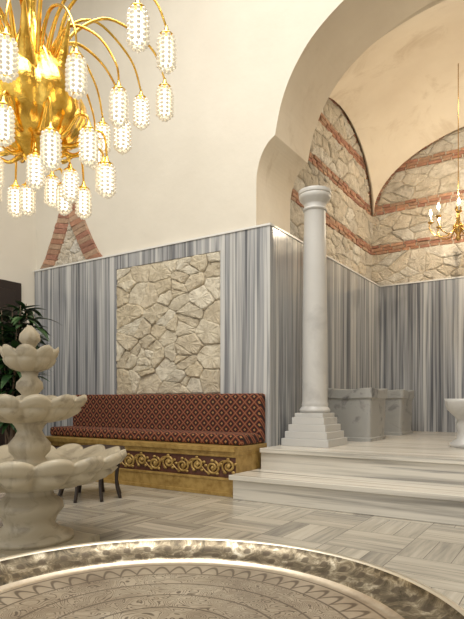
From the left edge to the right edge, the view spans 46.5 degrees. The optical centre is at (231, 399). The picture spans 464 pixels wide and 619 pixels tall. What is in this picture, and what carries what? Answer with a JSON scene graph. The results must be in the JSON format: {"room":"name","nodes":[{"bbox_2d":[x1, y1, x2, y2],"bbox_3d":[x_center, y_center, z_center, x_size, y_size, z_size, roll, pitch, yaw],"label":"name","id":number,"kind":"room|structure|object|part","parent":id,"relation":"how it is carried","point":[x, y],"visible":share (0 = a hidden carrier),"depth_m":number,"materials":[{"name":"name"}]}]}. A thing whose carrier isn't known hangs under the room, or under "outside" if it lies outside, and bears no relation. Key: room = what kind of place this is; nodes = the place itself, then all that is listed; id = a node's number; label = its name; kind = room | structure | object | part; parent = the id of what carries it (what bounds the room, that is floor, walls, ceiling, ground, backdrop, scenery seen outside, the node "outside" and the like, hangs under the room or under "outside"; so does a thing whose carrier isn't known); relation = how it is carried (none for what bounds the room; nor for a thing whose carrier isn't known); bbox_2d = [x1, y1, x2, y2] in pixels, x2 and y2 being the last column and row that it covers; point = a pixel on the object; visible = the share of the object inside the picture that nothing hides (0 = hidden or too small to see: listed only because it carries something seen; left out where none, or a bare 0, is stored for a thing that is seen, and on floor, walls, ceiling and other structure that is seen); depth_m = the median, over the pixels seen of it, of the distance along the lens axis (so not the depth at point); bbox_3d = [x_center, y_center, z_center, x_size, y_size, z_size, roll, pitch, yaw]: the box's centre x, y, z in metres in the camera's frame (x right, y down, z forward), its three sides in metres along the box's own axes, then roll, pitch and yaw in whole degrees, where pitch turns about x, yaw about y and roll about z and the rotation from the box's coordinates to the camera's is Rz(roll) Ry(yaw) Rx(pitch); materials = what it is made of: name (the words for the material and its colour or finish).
{"room":"spa","nodes":[
{"label":"spa","id":0,"kind":"room"},
{"bbox_2d":[0,0,35,328],"bbox_3d":[-5.166,-2.800,5.275,0.200,7.600,9.270,0,0,33],"label":"wall","id":1,"kind":"structure","parent":0,"point":[17,236],"depth_m":8.11,"materials":[{"name":"beige paint"}]},
{"bbox_2d":[0,279,20,445],"bbox_3d":[-3.580,-0.375,7.423,0.138,2.750,1.600,0,0,33],"label":"door","id":2,"kind":"structure","parent":1,"relation":"in","point":[10,291],"depth_m":7.89,"materials":[{"name":"black wood"}]},
{"bbox_2d":[0,481,463,608],"bbox_3d":[-0.176,1.050,2.404,11.700,0.100,15.850,0,0,33],"label":"floor","id":3,"kind":"structure","parent":0,"point":[430,554],"depth_m":4.27,"materials":[{"name":"stone"}]},
{"bbox_2d":[0,300,60,444],"bbox_3d":[-2.517,-0.046,6.002,1.048,2.092,1.044,0,0,33],"label":"potted plant","id":4,"kind":"object","parent":3,"relation":"on","point":[8,333],"visible":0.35,"depth_m":5.99,"materials":[{"name":"green plant"}]},
{"bbox_2d":[0,325,126,557],"bbox_3d":[-1.386,0.245,3.701,1.310,1.510,1.310,0,0,33],"label":"fountain","id":5,"kind":"object","parent":3,"relation":"on","point":[31,468],"visible":1,"depth_m":3.54,"materials":[{"name":"beige stone"}]},
{"bbox_2d":[56,445,124,502],"bbox_3d":[-1.465,0.748,5.572,0.703,0.515,0.703,0,0,33],"label":"side table","id":6,"kind":"object","parent":3,"relation":"on","point":[101,481],"visible":0.3,"depth_m":5.50,"materials":[{"name":"black wood"}]},
{"bbox_2d":[45,393,266,496],"bbox_3d":[-1.083,0.463,6.655,3.128,1.075,0.695,0,0,33],"label":"upholstered bench","id":7,"kind":"object","parent":3,"relation":"on","point":[192,443],"visible":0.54,"depth_m":6.25,"materials":[{"name":"red fabric"}]},
{"bbox_2d":[50,426,258,445],"bbox_3d":[-1.085,0.424,6.660,3.080,0.118,0.380,0,0,33],"label":"seat cushion","id":8,"kind":"object","parent":7,"relation":"on","point":[189,435],"depth_m":6.35,"materials":[{"name":"red fabric"}]},
{"bbox_3d":[-1.095,0.743,6.663,3.100,0.515,0.695,0,0,33],"label":"frame","id":9,"kind":"part","parent":7,"relation":"part of","materials":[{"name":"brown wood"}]},
{"bbox_2d":[73,393,264,442],"bbox_3d":[-0.942,0.204,6.883,3.080,0.558,0.130,0,0,33],"label":"cushion","id":10,"kind":"object","parent":7,"relation":"on","point":[234,412],"depth_m":6.62,"materials":[{"name":"red fabric"}]},
{"bbox_2d":[0,537,463,618],"bbox_3d":[-0.138,0.700,0.995,1.182,0.600,1.182,0,0,33],"label":"tray table","id":11,"kind":"object","parent":3,"relation":"on","point":[157,577],"visible":1,"depth_m":1.28,"materials":[{"name":"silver metal"}]},
{"bbox_2d":[36,0,434,269],"bbox_3d":[1.942,-2.800,5.690,11.300,7.600,0.870,0,0,33],"label":"wall","id":12,"kind":"structure","parent":0,"point":[252,81],"depth_m":6.61,"materials":[{"name":"beige paint"}]},
{"bbox_2d":[40,193,102,268],"bbox_3d":[-2.382,-2.649,7.933,1.348,1.290,0.044,0,0,33],"label":"relief","id":13,"kind":"object","parent":12,"relation":"attached to","point":[62,239],"depth_m":7.93,"materials":[{"name":"red brick"}]},
{"bbox_2d":[34,223,463,446],"bbox_3d":[1.600,-0.499,7.861,8.984,2.999,3.071,0,0,-10],"label":"wall","id":14,"kind":"structure","parent":0,"point":[409,335],"depth_m":7.72,"materials":[{"name":"grey stone"}]},
{"bbox_2d":[116,251,219,393],"bbox_3d":[-0.861,-0.931,6.934,1.720,1.722,0.073,0,0,33],"label":"stone panel","id":15,"kind":"object","parent":14,"relation":"attached to","point":[168,312],"depth_m":6.88,"materials":[{"name":"beige stone"}]},
{"bbox_2d":[290,98,372,279],"bbox_3d":[1.539,-1.830,8.418,0.302,5.660,3.280,0,0,33],"label":"wall","id":16,"kind":"structure","parent":0,"point":[336,161],"depth_m":8.42,"materials":[{"name":"stone"}]},
{"bbox_2d":[229,431,463,525],"bbox_3d":[4.278,0.762,5.510,7.173,0.475,4.798,0,0,33],"label":"steps","id":17,"kind":"structure","parent":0,"point":[416,476],"depth_m":5.11,"materials":[{"name":"stone"}]},
{"bbox_2d":[281,185,346,447],"bbox_3d":[0.970,-0.958,6.323,0.580,2.965,0.580,0,0,33],"label":"marble column","id":18,"kind":"structure","parent":17,"relation":"on","point":[314,426],"depth_m":6.20,"materials":[{"name":"white stone"}]},
{"bbox_2d":[328,388,387,441],"bbox_3d":[1.647,0.185,7.207,0.690,0.680,0.690,0,0,33],"label":"basin","id":19,"kind":"object","parent":17,"relation":"on","point":[360,412],"visible":0.84,"depth_m":6.91,"materials":[{"name":"white stone"}]},
{"bbox_2d":[384,389,413,435],"bbox_3d":[2.405,0.185,8.384,0.690,0.680,0.690,0,0,33],"label":"basin","id":20,"kind":"object","parent":17,"relation":"on","point":[398,404],"visible":0.48,"depth_m":8.03,"materials":[{"name":"white stone"}]},
{"bbox_2d":[444,399,463,448],"bbox_3d":[2.592,0.255,5.979,0.450,0.540,0.450,0,0,33],"label":"pedestal bowl","id":21,"kind":"object","parent":17,"relation":"on","point":[455,407],"visible":1,"depth_m":5.91,"materials":[{"name":"white stone"}]},
{"bbox_2d":[329,0,463,214],"bbox_3d":[3.503,-4.256,7.153,4.500,1.934,3.280,0,0,33],"label":"vault","id":22,"kind":"object","parent":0,"point":[399,97],"visible":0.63,"depth_m":8.23,"materials":[{"name":"paint"}]},
{"bbox_2d":[428,63,463,240],"bbox_3d":[3.317,-3.760,7.915,0.792,2.860,0.792,0,0,44],"label":"chandelier","id":23,"kind":"object","parent":22,"relation":"hanging from","point":[458,227],"visible":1,"depth_m":7.91,"materials":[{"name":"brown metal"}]},
{"bbox_2d":[371,127,463,285],"bbox_3d":[4.438,-1.830,8.603,4.500,5.660,0.305,0,0,33],"label":"wall","id":24,"kind":"structure","parent":0,"point":[404,248],"depth_m":9.23,"materials":[{"name":"stone"}]},
{"bbox_3d":[-0.333,-6.700,2.160,11.700,0.200,9.270,0,0,33],"label":"ceiling","id":25,"kind":"structure","parent":0,"visible":0},
{"bbox_2d":[0,0,176,219],"bbox_3d":[-1.261,-3.940,3.395,1.845,5.320,1.822,0,0,33],"label":"crystal chandelier","id":26,"kind":"object","parent":25,"relation":"hanging from","point":[44,117],"visible":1,"depth_m":3.25,"materials":[{"name":"gold metal"}]}
]}

